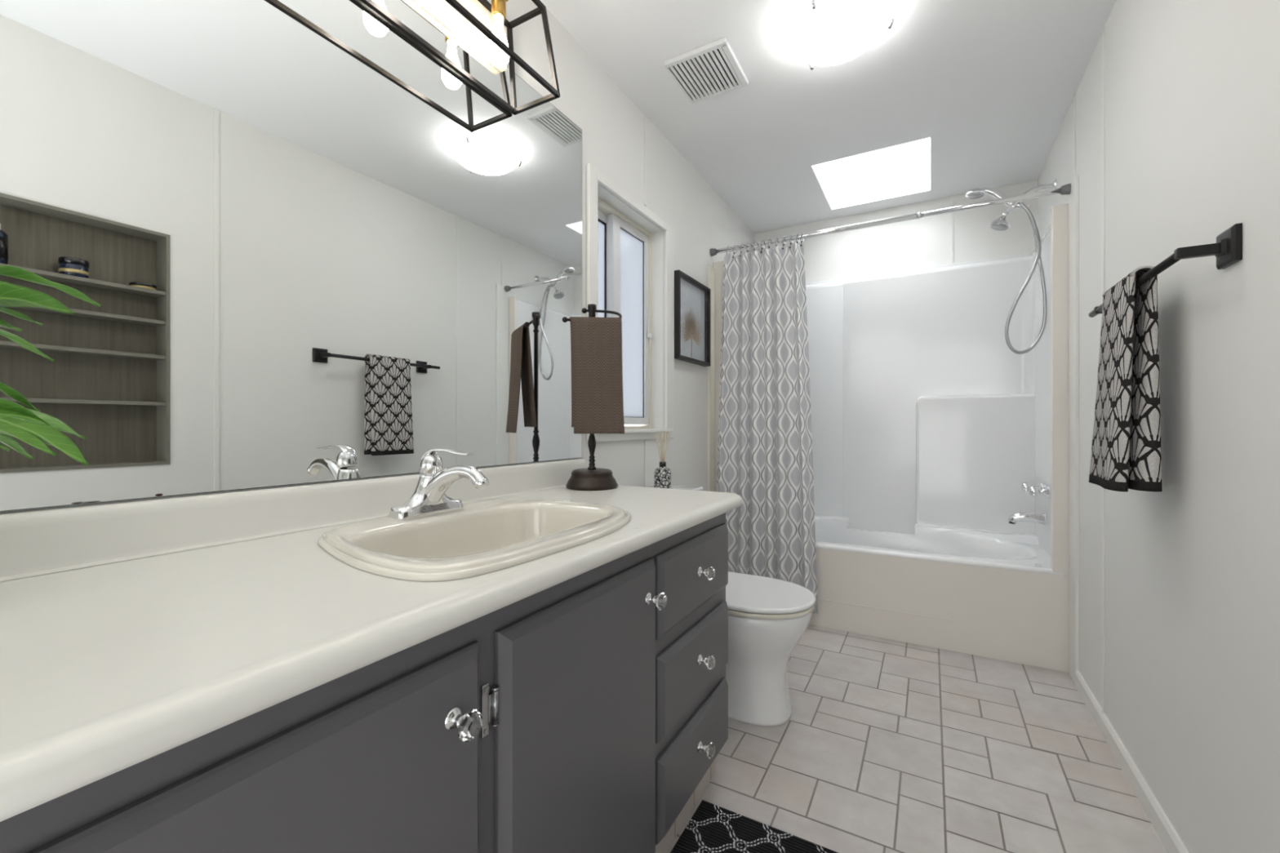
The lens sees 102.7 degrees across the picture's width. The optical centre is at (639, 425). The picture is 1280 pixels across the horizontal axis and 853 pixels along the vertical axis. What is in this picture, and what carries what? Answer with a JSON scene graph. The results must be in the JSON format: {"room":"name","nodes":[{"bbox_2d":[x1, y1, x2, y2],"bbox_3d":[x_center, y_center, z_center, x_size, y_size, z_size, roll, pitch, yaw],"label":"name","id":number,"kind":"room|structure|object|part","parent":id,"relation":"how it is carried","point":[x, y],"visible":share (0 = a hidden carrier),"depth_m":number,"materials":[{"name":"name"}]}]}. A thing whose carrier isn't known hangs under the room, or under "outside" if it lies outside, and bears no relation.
{"room":"bathroom","nodes":[
{"label":"bathroom","id":0,"kind":"room"},
{"bbox_2d":[0,0,754,514],"bbox_3d":[-0.311,-0.149,1.689,0.140,2.281,4.330,0,0,30],"label":"wall","id":1,"kind":"structure","parent":0,"point":[611,125],"depth_m":2.10,"materials":[{"name":"white paint"}]},
{"bbox_2d":[0,0,582,511],"bbox_3d":[-0.729,-0.444,0.800,0.007,1.110,2.151,0,0,30],"label":"wall mirror","id":2,"kind":"object","parent":1,"relation":"attached to","point":[311,249],"visible":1,"depth_m":0.91,"materials":[{"name":"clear mirror"}]},
{"bbox_2d":[0,458,586,582],"bbox_3d":[-0.719,0.154,0.793,0.034,0.080,2.166,0,0,30],"label":"backsplash","id":3,"kind":"structure","parent":1,"relation":"attached to","point":[45,541],"depth_m":0.82,"materials":[{"name":"white laminate"}]},
{"bbox_2d":[360,0,559,115],"bbox_3d":[-0.516,-0.984,0.998,0.166,0.221,0.940,0,0,30],"label":"vanity light","id":4,"kind":"object","parent":1,"relation":"attached to","point":[486,29],"visible":1,"depth_m":1.28,"materials":[{"name":"black metal"}]},
{"bbox_3d":[-0.460,-0.960,1.096,0.053,0.121,0.053,0,0,30],"label":"bulb","id":5,"kind":"part","parent":4,"relation":"part of","materials":[{"name":"white glass"}]},
{"bbox_3d":[-0.354,-0.960,1.283,0.053,0.121,0.053,0,0,30],"label":"bulb","id":6,"kind":"part","parent":4,"relation":"part of","materials":[{"name":"white glass"}]},
{"bbox_2d":[491,0,506,22],"bbox_3d":[-0.354,-1.048,1.283,0.035,0.055,0.035,0,0,30],"label":"socket","id":7,"kind":"object","parent":4,"relation":"attached to","point":[498,6],"depth_m":1.27,"materials":[{"name":"gold metal"}]},
{"bbox_2d":[586,163,674,442],"bbox_3d":[-0.064,-0.421,2.085,0.162,0.961,0.673,0,0,30],"label":"window","id":8,"kind":"structure","parent":1,"relation":"in","point":[630,248],"depth_m":2.20,"materials":[{"name":"white paint"}]},
{"bbox_3d":[-0.189,-0.423,1.991,0.004,0.780,0.187,0,0,30],"label":"pane","id":9,"kind":"part","parent":8,"relation":"part of","materials":[{"name":"glass"}]},
{"bbox_3d":[-0.190,-0.423,1.992,0.028,0.844,0.253,0,0,30],"label":"sash","id":10,"kind":"part","parent":8,"relation":"part of","materials":[{"name":"white plastic"}]},
{"bbox_3d":[-0.108,-0.422,2.094,0.077,0.890,0.545,0,0,30],"label":"frame","id":11,"kind":"part","parent":8,"relation":"part of","materials":[{"name":"beige plastic"}]},
{"bbox_3d":[-0.046,-0.423,2.180,0.028,0.844,0.297,0,0,30],"label":"sash","id":12,"kind":"part","parent":8,"relation":"part of","materials":[{"name":"white plastic"}]},
{"bbox_3d":[-0.039,-0.423,2.190,0.004,0.780,0.210,0,0,30],"label":"pane","id":13,"kind":"part","parent":8,"relation":"part of","materials":[{"name":"glass"}]},
{"bbox_3d":[-0.033,0.024,2.062,0.085,0.014,0.585,0,0,30],"label":"sill","id":14,"kind":"part","parent":8,"relation":"part of","materials":[{"name":"white paint"}]},
{"bbox_2d":[644,114,646,205],"bbox_3d":[0.022,-1.102,2.131,0.004,0.376,0.016,0,0,30],"label":"trim","id":15,"kind":"structure","parent":1,"relation":"attached to","point":[645,115],"depth_m":2.13,"materials":[{"name":"white paint"}]},
{"bbox_2d":[644,440,646,487],"bbox_3d":[0.022,0.496,2.131,0.004,0.866,0.016,0,0,30],"label":"trim","id":16,"kind":"structure","parent":1,"relation":"attached to","point":[645,441],"depth_m":2.13,"materials":[{"name":"white paint"}]},
{"bbox_2d":[674,270,711,366],"bbox_3d":[0.259,-0.508,2.514,0.035,0.402,0.384,0,0,30],"label":"framed picture","id":17,"kind":"object","parent":1,"relation":"attached to","point":[692,299],"visible":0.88,"depth_m":2.52,"materials":[{"name":"black wood"}]},
{"bbox_2d":[707,265,715,491],"bbox_3d":[0.384,0.071,2.760,0.012,1.840,0.076,0,0,30],"label":"trim","id":18,"kind":"structure","parent":1,"relation":"attached to","point":[711,271],"depth_m":2.76,"materials":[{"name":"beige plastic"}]},
{"bbox_2d":[710,183,1071,256],"bbox_3d":[1.044,-0.935,2.401,1.513,0.041,0.041,0,0,30],"label":"curtain rod","id":19,"kind":"object","parent":1,"relation":"attached to","point":[1065,189],"visible":1,"depth_m":2.31,"materials":[{"name":"silver metal"}]},
{"bbox_3d":[0.467,-0.915,2.723,0.011,0.076,0.052,0,0,30],"label":"curtain ring","id":20,"kind":"object","parent":19,"relation":"hanging from","visible":0},
{"bbox_2d":[716,242,817,613],"bbox_3d":[0.618,0.009,2.600,0.545,1.813,0.068,0,0,30],"label":"shower curtain","id":21,"kind":"object","parent":20,"relation":"hanging from","point":[765,458],"visible":0.91,"depth_m":2.58,"materials":[{"name":"fabric"}]},
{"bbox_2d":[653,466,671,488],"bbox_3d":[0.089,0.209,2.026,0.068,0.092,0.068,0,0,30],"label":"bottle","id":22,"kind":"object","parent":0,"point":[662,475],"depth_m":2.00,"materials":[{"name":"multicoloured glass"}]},
{"bbox_2d":[539,0,1115,233],"bbox_3d":[0.412,-1.320,1.278,1.804,0.060,4.330,0,0,30],"label":"ceiling","id":23,"kind":"structure","parent":0,"point":[993,85],"depth_m":1.96,"materials":[{"name":"white paint"}]},
{"bbox_2d":[663,37,748,103],"bbox_3d":[0.245,-1.281,1.865,0.230,0.018,0.250,0,0,30],"label":"ceiling vent","id":24,"kind":"object","parent":23,"relation":"in","point":[712,69],"visible":1,"depth_m":1.85,"materials":[{"name":"white plastic"}]},
{"bbox_2d":[789,0,893,70],"bbox_3d":[0.627,-1.240,1.612,0.306,0.100,0.305,0,0,30],"label":"ceiling light","id":25,"kind":"object","parent":23,"relation":"attached to","point":[825,33],"visible":1,"depth_m":1.57,"materials":[{"name":"white glass"}]},
{"bbox_2d":[816,137,930,199],"bbox_3d":[1.226,-1.512,2.683,0.575,0.324,0.657,0,0,30],"label":"window","id":26,"kind":"structure","parent":23,"relation":"attached to","point":[907,163],"depth_m":2.94,"materials":[{"name":"white glass"}]},
{"bbox_2d":[754,180,1037,283],"bbox_3d":[1.456,-0.149,3.117,1.524,2.281,0.100,0,0,30],"label":"wall","id":27,"kind":"structure","parent":0,"point":[925,242],"depth_m":2.99,"materials":[{"name":"white paint"}]},
{"bbox_2d":[950,195,953,264],"bbox_3d":[1.758,-1.097,2.886,0.016,0.386,0.004,0,0,30],"label":"trim","id":28,"kind":"structure","parent":27,"relation":"attached to","point":[951,197],"depth_m":2.88,"materials":[{"name":"white paint"}]},
{"bbox_2d":[666,624,1168,852],"bbox_3d":[0.412,1.021,1.278,1.804,0.060,4.330,0,0,30],"label":"floor","id":29,"kind":"structure","parent":0,"point":[886,745],"depth_m":1.51,"materials":[{"name":"tile"}]},
{"bbox_2d":[0,512,728,852],"bbox_3d":[-0.480,0.610,0.643,0.574,0.762,2.125,0,0,30],"label":"vanity cabinet","id":30,"kind":"object","parent":29,"relation":"on","point":[587,712],"visible":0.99,"depth_m":0.67,"materials":[{"name":"grey paint"}]},
{"bbox_3d":[-0.308,0.579,0.462,0.018,0.607,0.431,0,0,30],"label":"door","id":31,"kind":"part","parent":30,"relation":"part of","materials":[{"name":"grey paint"}]},
{"bbox_2d":[0,458,742,822],"bbox_3d":[-0.481,0.171,0.657,0.583,0.114,2.168,0,0,30],"label":"countertop","id":32,"kind":"structure","parent":30,"relation":"on","point":[132,633],"depth_m":0.56,"materials":[{"name":"white laminate"}]},
{"bbox_2d":[0,265,101,466],"bbox_3d":[-0.757,-0.028,0.436,0.240,0.443,0.440,0,0,30],"label":"potted plant","id":33,"kind":"object","parent":32,"relation":"on","point":[34,428],"visible":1,"depth_m":0.59,"materials":[{"name":"green plant"}]},
{"bbox_2d":[387,447,488,519],"bbox_3d":[-0.372,0.113,1.010,0.194,0.135,0.156,0,0,30],"label":"sink faucet","id":34,"kind":"object","parent":32,"relation":"on","point":[429,497],"visible":1,"depth_m":1.01,"materials":[{"name":"silver metal"}]},
{"bbox_3d":[-0.385,0.073,1.018,0.134,0.056,0.044,0,0,30],"label":"lever","id":35,"kind":"part","parent":34,"relation":"part of","materials":[{"name":"silver metal"}]},
{"bbox_3d":[-0.367,0.122,1.008,0.183,0.090,0.047,0,0,30],"label":"spout","id":36,"kind":"part","parent":34,"relation":"part of","materials":[{"name":"silver metal"}]},
{"bbox_2d":[317,498,631,581],"bbox_3d":[-0.283,0.256,0.961,0.457,0.155,0.577,0,0,30],"label":"sink","id":37,"kind":"object","parent":32,"relation":"in","point":[485,536],"visible":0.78,"depth_m":0.95,"materials":[{"name":"beige ceramic"}]},
{"bbox_2d":[561,303,622,490],"bbox_3d":[-0.141,-0.090,1.587,0.175,0.568,0.160,0,0,4],"label":"towel stand","id":38,"kind":"object","parent":32,"relation":"on","point":[591,478],"visible":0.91,"depth_m":1.54,"materials":[{"name":"brown metal"}]},
{"bbox_3d":[-0.146,-0.335,1.565,0.181,0.056,0.065,0,0,-6],"label":"towel arm","id":39,"kind":"part","parent":38,"relation":"part of","materials":[{"name":"brown metal"}]},
{"bbox_2d":[569,316,624,433],"bbox_3d":[-0.129,-0.149,1.541,0.163,0.350,0.071,0,0,-5],"label":"hand towel","id":40,"kind":"object","parent":38,"relation":"hanging from","point":[596,343],"visible":1,"depth_m":1.52,"materials":[{"name":"brown fabric"}]},
{"bbox_3d":[-0.203,0.344,0.591,0.038,0.033,0.033,0,0,30],"label":"knob","id":41,"kind":"part","parent":30,"relation":"part of","materials":[{"name":"clear glass"}]},
{"bbox_3d":[-0.078,0.579,0.869,0.018,0.607,0.438,0,0,30],"label":"door","id":42,"kind":"part","parent":30,"relation":"part of","materials":[{"name":"grey paint"}]},
{"bbox_3d":[0.033,0.344,1.006,0.038,0.033,0.033,0,0,30],"label":"knob","id":43,"kind":"part","parent":30,"relation":"part of","materials":[{"name":"clear glass"}]},
{"bbox_3d":[0.140,0.363,1.252,0.018,0.176,0.413,0,0,30],"label":"drawer","id":44,"kind":"part","parent":30,"relation":"part of","materials":[{"name":"grey paint"}]},
{"bbox_3d":[0.140,0.793,1.252,0.018,0.173,0.413,0,0,30],"label":"drawer","id":45,"kind":"part","parent":30,"relation":"part of","materials":[{"name":"grey paint"}]},
{"bbox_3d":[0.140,0.579,1.252,0.018,0.178,0.413,0,0,30],"label":"drawer","id":46,"kind":"part","parent":30,"relation":"part of","materials":[{"name":"grey paint"}]},
{"bbox_3d":[0.161,0.779,1.231,0.038,0.033,0.033,0,0,30],"label":"knob","id":47,"kind":"part","parent":30,"relation":"part of","materials":[{"name":"clear glass"}]},
{"bbox_3d":[0.161,0.568,1.231,0.038,0.033,0.033,0,0,30],"label":"knob","id":48,"kind":"part","parent":30,"relation":"part of","materials":[{"name":"clear glass"}]},
{"bbox_3d":[0.161,0.355,1.231,0.038,0.033,0.033,0,0,30],"label":"knob","id":49,"kind":"part","parent":30,"relation":"part of","materials":[{"name":"clear glass"}]},
{"bbox_2d":[648,484,815,726],"bbox_3d":[0.279,0.623,1.871,0.691,0.734,0.440,0,0,30],"label":"toilet","id":50,"kind":"object","parent":29,"relation":"on","point":[768,617],"visible":0.41,"depth_m":1.69,"materials":[{"name":"white ceramic"}]},
{"bbox_2d":[653,431,671,488],"bbox_3d":[0.089,0.141,2.026,0.068,0.228,0.068,0,0,30],"label":"reed diffuser","id":51,"kind":"object","parent":50,"relation":"on","point":[662,475],"visible":0.87,"depth_m":2.00,"materials":[{"name":"multicoloured glass"}]},
{"bbox_3d":[0.069,0.273,1.990,0.207,0.034,0.440,0,0,30],"label":"tank lid","id":52,"kind":"part","parent":50,"relation":"part of","materials":[{"name":"white ceramic"}]},
{"bbox_3d":[0.328,0.803,1.843,0.559,0.374,0.358,0,0,30],"label":"bowl","id":53,"kind":"part","parent":50,"relation":"part of","materials":[{"name":"white ceramic"}]},
{"bbox_3d":[0.369,0.589,1.820,0.484,0.016,0.368,0,0,30],"label":"lid","id":54,"kind":"part","parent":50,"relation":"part of","materials":[{"name":"white ceramic"}]},
{"bbox_3d":[0.368,0.607,1.821,0.480,0.015,0.364,0,0,30],"label":"seat","id":55,"kind":"part","parent":50,"relation":"part of","materials":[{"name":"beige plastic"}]},
{"bbox_2d":[670,800,838,852],"bbox_3d":[0.177,0.987,0.889,0.472,0.007,0.780,0,0,30],"label":"floor mat","id":56,"kind":"object","parent":29,"relation":"on","point":[712,828],"visible":1,"depth_m":1.22,"materials":[{"name":"black fabric"}]},
{"bbox_2d":[713,203,1068,672],"bbox_3d":[1.246,0.046,2.747,1.523,1.890,0.751,0,0,30],"label":"bathtub","id":57,"kind":"object","parent":29,"relation":"on","point":[927,429],"visible":0.67,"depth_m":2.74,"materials":[{"name":"white plastic"}]},
{"bbox_3d":[1.004,-0.150,3.267,0.546,1.427,0.017,0,0,30],"label":"panel","id":58,"kind":"part","parent":57,"relation":"part of","materials":[{"name":"white plastic"}]},
{"bbox_2d":[814,514,1063,576],"bbox_3d":[1.245,0.730,2.745,1.472,0.339,0.746,0,0,30],"label":"tub basin","id":59,"kind":"object","parent":57,"relation":"in","point":[846,544],"depth_m":2.53,"materials":[{"name":"white plastic"}]},
{"bbox_3d":[1.806,0.201,2.781,0.540,0.724,0.069,0,0,30],"label":"shelf panel","id":60,"kind":"part","parent":57,"relation":"part of","materials":[{"name":"white plastic"}]},
{"bbox_2d":[1008,511,1046,525],"bbox_3d":[1.823,0.436,2.415,0.141,0.067,0.064,0,0,30],"label":"tub faucet","id":61,"kind":"object","parent":57,"relation":"attached to","point":[1038,517],"visible":1,"depth_m":2.40,"materials":[{"name":"silver metal"}]},
{"bbox_2d":[1021,481,1050,497],"bbox_3d":[1.849,0.301,2.400,0.079,0.056,0.226,0,0,30],"label":"shower valve","id":62,"kind":"object","parent":57,"relation":"attached to","point":[1034,491],"visible":1,"depth_m":2.32,"materials":[{"name":"silver metal"}]},
{"bbox_3d":[1.891,0.301,2.474,0.079,0.056,0.056,0,0,30],"label":"valve handle","id":63,"kind":"part","parent":62,"relation":"part of","materials":[{"name":"silver metal"}]},
{"bbox_3d":[1.810,0.301,2.324,0.073,0.056,0.056,0,0,30],"label":"valve handle","id":64,"kind":"part","parent":62,"relation":"part of","materials":[{"name":"silver metal"}]},
{"bbox_3d":[1.862,0.301,2.393,0.051,0.056,0.056,0,0,30],"label":"valve handle","id":65,"kind":"part","parent":62,"relation":"part of","materials":[{"name":"silver metal"}]},
{"bbox_2d":[1037,0,1279,852],"bbox_3d":[1.136,-0.149,0.867,0.140,2.281,4.330,0,0,30],"label":"wall","id":66,"kind":"structure","parent":0,"point":[1192,87],"depth_m":1.09,"materials":[{"name":"white paint"}]},
{"bbox_2d":[965,178,1057,354],"bbox_3d":[1.717,-0.725,2.382,0.344,0.804,0.095,0,0,30],"label":"shower","id":67,"kind":"object","parent":66,"relation":"attached to","point":[1001,224],"visible":0.93,"depth_m":2.34,"materials":[{"name":"silver metal"}]},
{"bbox_3d":[1.809,-1.069,2.342,0.145,0.080,0.060,0,0,30],"label":"shower arm","id":68,"kind":"part","parent":67,"relation":"part of","materials":[{"name":"silver metal"}]},
{"bbox_2d":[1068,175,1079,683],"bbox_3d":[1.691,0.021,1.997,0.010,1.940,0.113,0,0,30],"label":"trim","id":69,"kind":"structure","parent":66,"relation":"attached to","point":[1073,197],"depth_m":1.97,"materials":[{"name":"white paint"}]},
{"bbox_2d":[1073,93,1075,178],"bbox_3d":[1.695,-1.121,1.999,0.004,0.339,0.018,0,0,30],"label":"trim","id":70,"kind":"structure","parent":66,"relation":"attached to","point":[1074,95],"depth_m":1.99,"materials":[{"name":"white paint"}]},
{"bbox_2d":[1102,26,1104,713],"bbox_3d":[1.506,-0.177,1.665,0.004,2.225,0.018,0,0,30],"label":"trim","id":71,"kind":"structure","parent":66,"relation":"attached to","point":[1103,29],"depth_m":1.66,"materials":[{"name":"white paint"}]},
{"bbox_2d":[1075,670,1188,852],"bbox_3d":[0.856,0.962,0.528,0.012,0.058,3.264,0,0,30],"label":"baseboard","id":72,"kind":"structure","parent":66,"relation":"attached to","point":[1164,828],"depth_m":1.39,"materials":[{"name":"white paint"}]},
{"bbox_2d":[1088,222,1242,317],"bbox_3d":[1.218,-0.332,1.232,0.078,0.066,0.663,0,0,30],"label":"towel bar","id":73,"kind":"object","parent":66,"relation":"attached to","point":[1228,248],"visible":0.67,"depth_m":0.97,"materials":[{"name":"black metal"}]},
{"bbox_3d":[1.340,-0.331,1.464,0.062,0.020,0.018,0,0,30],"label":"post","id":74,"kind":"part","parent":73,"relation":"part of","materials":[{"name":"black metal"}]},
{"bbox_2d":[1088,266,1162,492],"bbox_3d":[1.188,-0.103,1.261,0.094,0.512,0.241,0,0,30],"label":"bath towel","id":75,"kind":"object","parent":73,"relation":"hanging from","point":[1126,455],"visible":0.97,"depth_m":1.18,"materials":[{"name":"fabric"}]},
{"bbox_3d":[1.063,-0.331,0.976,0.062,0.020,0.018,0,0,30],"label":"post","id":76,"kind":"part","parent":73,"relation":"part of","materials":[{"name":"black metal"}]},
{"bbox_3d":[1.095,-0.332,0.958,0.020,0.066,0.066,0,0,30],"label":"wall plate","id":77,"kind":"part","parent":73,"relation":"part of","materials":[{"name":"black metal"}]}
]}

